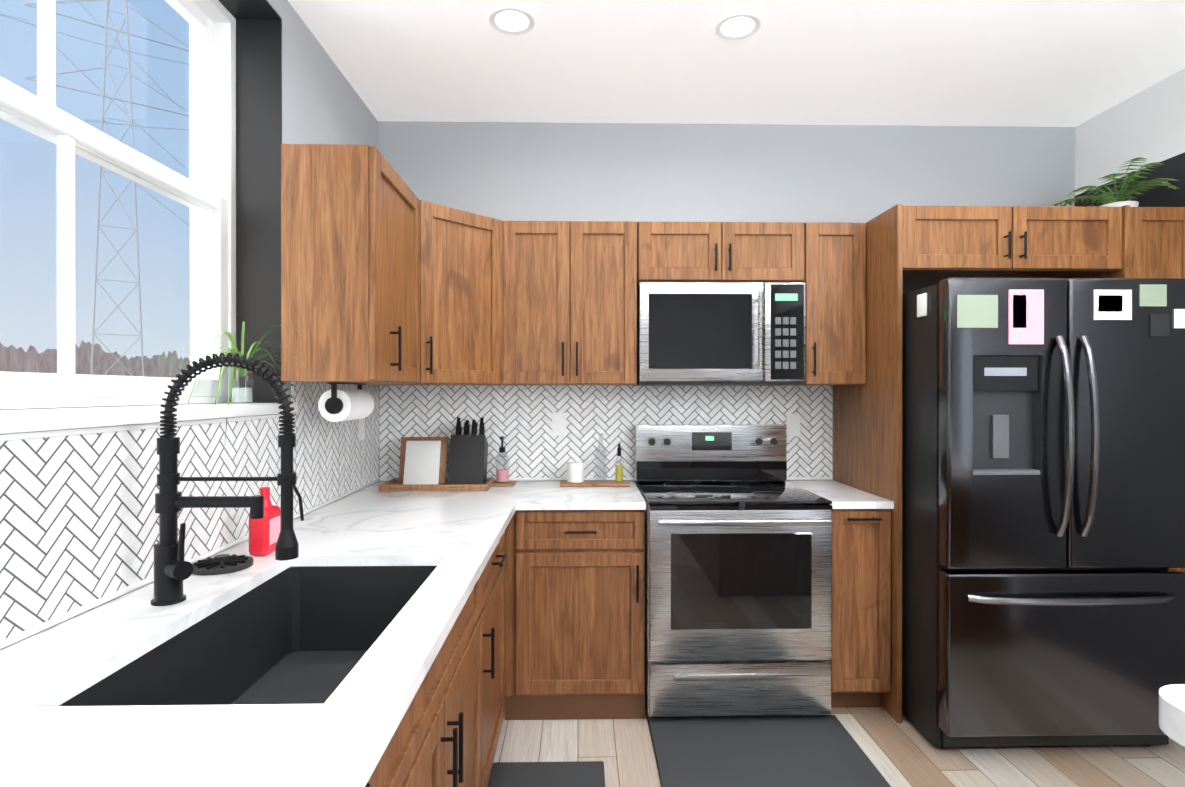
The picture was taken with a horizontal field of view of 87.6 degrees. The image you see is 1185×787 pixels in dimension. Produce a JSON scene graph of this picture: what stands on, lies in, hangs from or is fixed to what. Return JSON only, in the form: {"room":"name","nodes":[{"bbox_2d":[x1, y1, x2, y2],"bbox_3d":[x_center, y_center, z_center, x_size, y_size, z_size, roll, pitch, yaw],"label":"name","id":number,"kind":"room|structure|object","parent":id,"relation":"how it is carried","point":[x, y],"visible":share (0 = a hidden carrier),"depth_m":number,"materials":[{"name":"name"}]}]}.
{"room":"kitchen","nodes":[
{"label":"kitchen","id":0,"kind":"room"},
{"bbox_2d":[195,0,377,403],"bbox_3d":[-1.190,-0.011,0.256,0.300,2.750,5.800,0,0,-1],"label":"wall","id":1,"kind":"structure","parent":0,"point":[323,102],"depth_m":2.39,"materials":[{"name":"white paint"}]},
{"bbox_2d":[0,0,281,408],"bbox_3d":[-1.212,-0.633,1.465,0.294,1.330,1.353,0,0,-1],"label":"window unit","id":2,"kind":"structure","parent":1,"relation":"in","point":[228,193],"depth_m":2.06,"materials":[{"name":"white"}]},
{"bbox_2d":[0,403,297,433],"bbox_3d":[-1.129,0.052,1.468,0.182,0.036,1.474,0,0,-1],"label":"window sill","id":3,"kind":"structure","parent":1,"relation":"attached to","point":[24,420],"depth_m":1.35,"materials":[{"name":"white paint"}]},
{"bbox_2d":[187,322,323,450],"bbox_3d":[-1.056,-0.028,2.010,0.357,0.390,0.531,0,0,-1],"label":"potted plant","id":4,"kind":"object","parent":3,"relation":"on","point":[242,395],"visible":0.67,"depth_m":1.99,"materials":[{"name":"green plant"}]},
{"bbox_2d":[0,381,383,648],"bbox_3d":[-1.034,0.203,0.559,0.020,0.498,5.199,0,0,-1],"label":"tile backsplash","id":5,"kind":"structure","parent":1,"relation":"attached to","point":[79,525],"depth_m":1.39,"materials":[{"name":"white tile"}]},
{"bbox_2d":[359,418,364,440],"bbox_3d":[-1.080,0.161,2.894,0.004,0.115,0.070,0,0,-1],"label":"electrical outlet","id":6,"kind":"object","parent":5,"relation":"attached to","point":[361,429],"visible":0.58,"depth_m":2.89,"materials":[{"name":"white plastic"}]},
{"bbox_2d":[281,144,428,384],"bbox_3d":[-0.812,-0.410,2.231,0.332,0.740,0.597,0,0,-1],"label":"upper cabinet","id":7,"kind":"object","parent":1,"relation":"attached to","point":[388,277],"depth_m":1.93,"materials":[{"name":"brown wood"}]},
{"bbox_2d":[318,382,373,421],"bbox_3d":[-0.909,0.031,2.294,0.116,0.139,0.265,0,0,-1],"label":"paper towel","id":8,"kind":"object","parent":7,"relation":"attached to","point":[335,404],"visible":0.98,"depth_m":2.17,"materials":[{"name":"white paper"}]},
{"bbox_2d":[378,121,1074,482],"bbox_3d":[0.635,-0.017,3.267,4.066,2.750,0.150,0,0,-1],"label":"wall","id":9,"kind":"structure","parent":0,"point":[682,173],"depth_m":3.19,"materials":[{"name":"white paint"}]},
{"bbox_2d":[429,202,516,384],"bbox_3d":[-0.713,-0.411,2.789,0.732,0.740,0.732,0,0,-1],"label":"upper cabinet","id":10,"kind":"object","parent":9,"relation":"attached to","point":[473,257],"depth_m":2.67,"materials":[{"name":"brown wood"}]},
{"bbox_2d":[517,221,640,384],"bbox_3d":[-0.129,-0.411,2.955,0.660,0.740,0.422,0,0,-1],"label":"upper cabinet","id":11,"kind":"object","parent":9,"relation":"attached to","point":[577,281],"depth_m":2.79,"materials":[{"name":"brown wood"}]},
{"bbox_2d":[384,385,832,480],"bbox_3d":[0.088,0.197,3.171,2.307,0.498,0.020,0,0,-1],"label":"tile backsplash","id":12,"kind":"structure","parent":9,"relation":"attached to","point":[522,414],"depth_m":3.17,"materials":[{"name":"white tile"}]},
{"bbox_2d":[552,413,565,435],"bbox_3d":[-0.171,0.158,3.164,0.072,0.116,0.006,0,0,-1],"label":"electrical outlet","id":13,"kind":"object","parent":12,"relation":"attached to","point":[558,424],"visible":1,"depth_m":3.16,"materials":[{"name":"white plastic"}]},
{"bbox_2d":[787,414,799,435],"bbox_3d":[1.038,0.163,3.187,0.072,0.116,0.006,0,0,-1],"label":"electrical outlet","id":14,"kind":"object","parent":12,"relation":"attached to","point":[793,424],"visible":1,"depth_m":3.19,"materials":[{"name":"white plastic"}]},
{"bbox_2d":[641,221,808,283],"bbox_3d":[0.582,-0.646,2.989,0.760,0.270,0.381,0,0,-1],"label":"upper cabinet","id":15,"kind":"object","parent":9,"relation":"attached to","point":[763,252],"depth_m":2.80,"materials":[{"name":"brown wood"}]},
{"bbox_2d":[632,282,805,385],"bbox_3d":[0.583,-0.271,2.949,0.750,0.464,0.459,0,0,-1],"label":"microwave","id":16,"kind":"object","parent":15,"relation":"attached to","point":[721,333],"visible":0.96,"depth_m":2.77,"materials":[{"name":"silver metal"}]},
{"bbox_2d":[805,222,865,384],"bbox_3d":[1.104,-0.411,2.999,0.279,0.740,0.381,0,0,-1],"label":"upper cabinet","id":17,"kind":"object","parent":9,"relation":"attached to","point":[835,349],"depth_m":2.82,"materials":[{"name":"brown wood"}]},
{"bbox_2d":[288,0,1184,126],"bbox_3d":[0.693,-1.436,0.289,4.066,0.100,6.100,0,0,-1],"label":"ceiling","id":18,"kind":"structure","parent":0,"point":[1048,63],"depth_m":2.57,"materials":[{"name":"white paint"}]},
{"bbox_2d":[489,8,534,34],"bbox_3d":[-0.300,-1.384,2.300,0.170,0.003,0.170,0,0,-1],"label":"recessed light","id":19,"kind":"object","parent":18,"relation":"in","point":[510,21],"visible":1,"depth_m":2.30,"materials":[{"name":"white plastic"}]},
{"bbox_2d":[715,14,760,40],"bbox_3d":[0.550,-1.385,2.337,0.170,0.003,0.170,0,0,-1],"label":"recessed light","id":20,"kind":"object","parent":18,"relation":"in","point":[737,27],"visible":1,"depth_m":2.34,"materials":[{"name":"white"}]},
{"bbox_2d":[493,705,1184,786],"bbox_3d":[0.693,1.414,0.295,4.066,0.100,6.100,0,0,-1],"label":"floor","id":21,"kind":"structure","parent":0,"point":[906,752],"depth_m":2.31,"materials":[{"name":"brown wood"}]},
{"bbox_2d":[365,729,396,786],"bbox_3d":[-0.664,0.924,0.528,0.738,0.880,0.730,0,0,-1],"label":"base cabinet","id":22,"kind":"object","parent":21,"relation":"on","point":[384,774],"depth_m":0.97,"materials":[{"name":"brown wood"}]},
{"bbox_2d":[0,481,527,786],"bbox_3d":[-0.660,0.469,0.566,0.768,0.030,5.198,0,0,-1],"label":"countertop","id":23,"kind":"structure","parent":22,"relation":"on","point":[342,734],"depth_m":0.99,"materials":[{"name":"white stone"}]},
{"bbox_2d":[192,554,252,575],"bbox_3d":[-0.961,0.435,1.601,0.144,0.030,0.144,0,0,-1],"label":"strainer","id":24,"kind":"object","parent":23,"relation":"on","point":[221,564],"visible":0.96,"depth_m":1.57,"materials":[{"name":"black plastic"}]},
{"bbox_2d":[151,353,303,605],"bbox_3d":[-0.790,0.181,1.335,0.326,0.540,0.082,0,0,-1],"label":"faucet","id":25,"kind":"object","parent":23,"relation":"on","point":[173,569],"visible":1,"depth_m":1.33,"materials":[{"name":"black metal"}]},
{"bbox_2d":[59,566,436,705],"bbox_3d":[-0.616,0.608,1.311,0.460,0.249,0.853,0,0,-1],"label":"undermount sink","id":26,"kind":"object","parent":23,"relation":"in","point":[300,634],"visible":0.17,"depth_m":1.56,"materials":[{"name":"stone"}]},
{"bbox_2d":[249,487,280,555],"bbox_3d":[-0.924,0.358,1.742,0.057,0.185,0.090,0,0,-1],"label":"soap bottle","id":27,"kind":"object","parent":23,"relation":"on","point":[264,532],"visible":0.71,"depth_m":1.71,"materials":[{"name":"red plastic"}]},
{"bbox_2d":[379,478,494,490],"bbox_3d":[-0.732,0.433,2.949,0.500,0.030,0.235,0,0,-1],"label":"tray","id":28,"kind":"object","parent":23,"relation":"on","point":[393,484],"visible":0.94,"depth_m":2.83,"materials":[{"name":"brown wood"}]},
{"bbox_2d":[398,437,447,483],"bbox_3d":[-0.820,0.323,2.968,0.225,0.221,0.131,0,0,-1],"label":"picture frame","id":29,"kind":"object","parent":28,"relation":"on","point":[423,460],"visible":0.88,"depth_m":2.95,"materials":[{"name":"brown wood"}]},
{"bbox_2d":[448,417,487,483],"bbox_3d":[-0.601,0.276,3.009,0.165,0.317,0.192,0,0,-1],"label":"knife block","id":30,"kind":"object","parent":28,"relation":"on","point":[468,459],"visible":0.98,"depth_m":2.96,"materials":[{"name":"black plastic"}]},
{"bbox_2d":[492,480,516,485],"bbox_3d":[-0.444,0.442,3.037,0.130,0.012,0.130,0,0,-1],"label":"coaster","id":31,"kind":"object","parent":23,"relation":"on","point":[508,483],"visible":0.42,"depth_m":2.99,"materials":[{"name":"brown wood"}]},
{"bbox_2d":[495,436,508,482],"bbox_3d":[-0.444,0.322,3.031,0.068,0.224,0.079,0,0,-1],"label":"soap dispenser","id":32,"kind":"object","parent":31,"relation":"on","point":[502,475],"visible":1,"depth_m":3.02,"materials":[{"name":"clear glass"}]},
{"bbox_2d":[397,524,508,786],"bbox_3d":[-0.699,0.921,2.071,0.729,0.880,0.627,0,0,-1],"label":"base cabinet","id":33,"kind":"object","parent":21,"relation":"on","point":[448,735],"depth_m":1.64,"materials":[{"name":"brown wood"}]},
{"bbox_2d":[488,761,604,786],"bbox_3d":[-0.145,1.354,1.419,0.405,0.016,1.680,0,0,-1],"label":"area rug","id":34,"kind":"object","parent":21,"relation":"on","point":[553,774],"visible":0.96,"depth_m":2.18,"materials":[{"name":"grey fabric"}]},
{"bbox_2d":[513,510,644,719],"bbox_3d":[-0.078,0.919,2.861,0.583,0.880,0.614,0,0,-1],"label":"base cabinet","id":35,"kind":"object","parent":21,"relation":"on","point":[549,623],"depth_m":2.56,"materials":[{"name":"brown wood"}]},
{"bbox_2d":[520,480,645,509],"bbox_3d":[-0.046,0.464,2.858,0.524,0.030,0.638,0,0,-1],"label":"countertop","id":36,"kind":"structure","parent":35,"relation":"on","point":[539,495],"depth_m":2.67,"materials":[{"name":"white stone"}]},
{"bbox_2d":[560,480,629,486],"bbox_3d":[0.011,0.441,3.035,0.340,0.014,0.140,0,0,-1],"label":"tray","id":37,"kind":"object","parent":36,"relation":"on","point":[594,483],"visible":1,"depth_m":2.98,"materials":[{"name":"brown wood"}]},
{"bbox_2d":[567,462,583,482],"bbox_3d":[-0.084,0.386,3.034,0.084,0.092,0.084,0,0,-1],"label":"candle jar","id":38,"kind":"object","parent":37,"relation":"on","point":[575,472],"visible":1,"depth_m":3.00,"materials":[{"name":"white"}]},
{"bbox_2d":[595,433,606,481],"bbox_3d":[0.041,0.315,3.041,0.057,0.235,0.058,0,0,-1],"label":"clear bottle","id":39,"kind":"object","parent":37,"relation":"on","point":[600,436],"visible":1,"depth_m":3.05,"materials":[{"name":"clear glass"}]},
{"bbox_2d":[615,444,622,481],"bbox_3d":[0.131,0.340,3.038,0.042,0.185,0.042,0,0,-1],"label":"oil bottle","id":40,"kind":"object","parent":37,"relation":"on","point":[619,473],"visible":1,"depth_m":3.03,"materials":[{"name":"clear glass"}]},
{"bbox_2d":[635,424,831,716],"bbox_3d":[0.601,0.759,2.809,0.758,1.200,0.708,0,0,-1],"label":"range","id":41,"kind":"object","parent":21,"relation":"on","point":[738,574],"visible":1,"depth_m":2.52,"materials":[{"name":"silver metal"}]},
{"bbox_2d":[648,715,890,786],"bbox_3d":[0.630,1.352,2.227,0.785,0.016,0.705,0,0,-1],"label":"area rug","id":42,"kind":"object","parent":21,"relation":"on","point":[770,751],"visible":0.98,"depth_m":2.31,"materials":[{"name":"grey fabric"}]},
{"bbox_2d":[830,509,890,707],"bbox_3d":[1.115,0.919,2.884,0.260,0.880,0.614,0,0,-1],"label":"base cabinet","id":43,"kind":"object","parent":21,"relation":"on","point":[860,662],"depth_m":2.59,"materials":[{"name":"brown wood"}]},
{"bbox_2d":[786,480,893,508],"bbox_3d":[1.115,0.464,2.883,0.264,0.030,0.633,0,0,-1],"label":"countertop","id":44,"kind":"structure","parent":43,"relation":"on","point":[842,496],"depth_m":2.72,"materials":[{"name":"white stone"}]},
{"bbox_2d":[833,204,1184,722],"bbox_3d":[1.886,0.289,2.868,1.272,2.140,0.676,0,0,-1],"label":"surround","id":45,"kind":"object","parent":21,"relation":"on","point":[909,248],"visible":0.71,"depth_m":2.58,"materials":[{"name":"brown wood"}]},
{"bbox_2d":[1052,157,1180,206],"bbox_3d":[2.332,-0.899,2.801,0.311,0.235,0.576,0,0,-1],"label":"plant","id":46,"kind":"object","parent":45,"relation":"on","point":[1115,198],"visible":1,"depth_m":2.74,"materials":[{"name":"green plant"}]},
{"bbox_2d":[902,278,1184,748],"bbox_3d":[1.732,0.467,2.681,0.906,1.785,0.985,0,0,-1],"label":"fridge","id":47,"kind":"object","parent":21,"relation":"on","point":[1043,502],"visible":0.98,"depth_m":2.27,"materials":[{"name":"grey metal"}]},
{"bbox_2d":[1159,684,1184,746],"bbox_3d":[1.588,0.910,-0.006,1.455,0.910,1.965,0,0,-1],"label":"stool","id":48,"kind":"object","parent":21,"relation":"on","point":[1171,711],"visible":1,"depth_m":0.91,"materials":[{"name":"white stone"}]},
{"bbox_2d":[1075,68,1184,206],"bbox_3d":[2.650,-0.011,0.330,0.150,2.750,5.800,0,0,-1],"label":"wall","id":49,"kind":"structure","parent":0,"point":[1148,123],"depth_m":2.84,"materials":[{"name":"white paint"}]},
{"bbox_3d":[-101.252,4.412,1.225,199.650,0.100,240.000,0,0,-1],"label":"ground","id":50,"kind":"structure","parent":0,"visible":0},
{"bbox_2d":[0,340,189,409],"bbox_3d":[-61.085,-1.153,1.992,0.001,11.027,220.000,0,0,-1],"label":"tree","id":51,"kind":"object","parent":50,"relation":"on","point":[44,357],"depth_m":77.42,"materials":[{"name":"brown plant"}]},
{"bbox_2d":[1,0,189,406],"bbox_3d":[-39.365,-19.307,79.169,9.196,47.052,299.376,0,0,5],"label":"tower","id":52,"kind":"object","parent":50,"relation":"on","point":[100,168],"depth_m":54.01,"materials":[{"name":"grey metal"}]}
]}

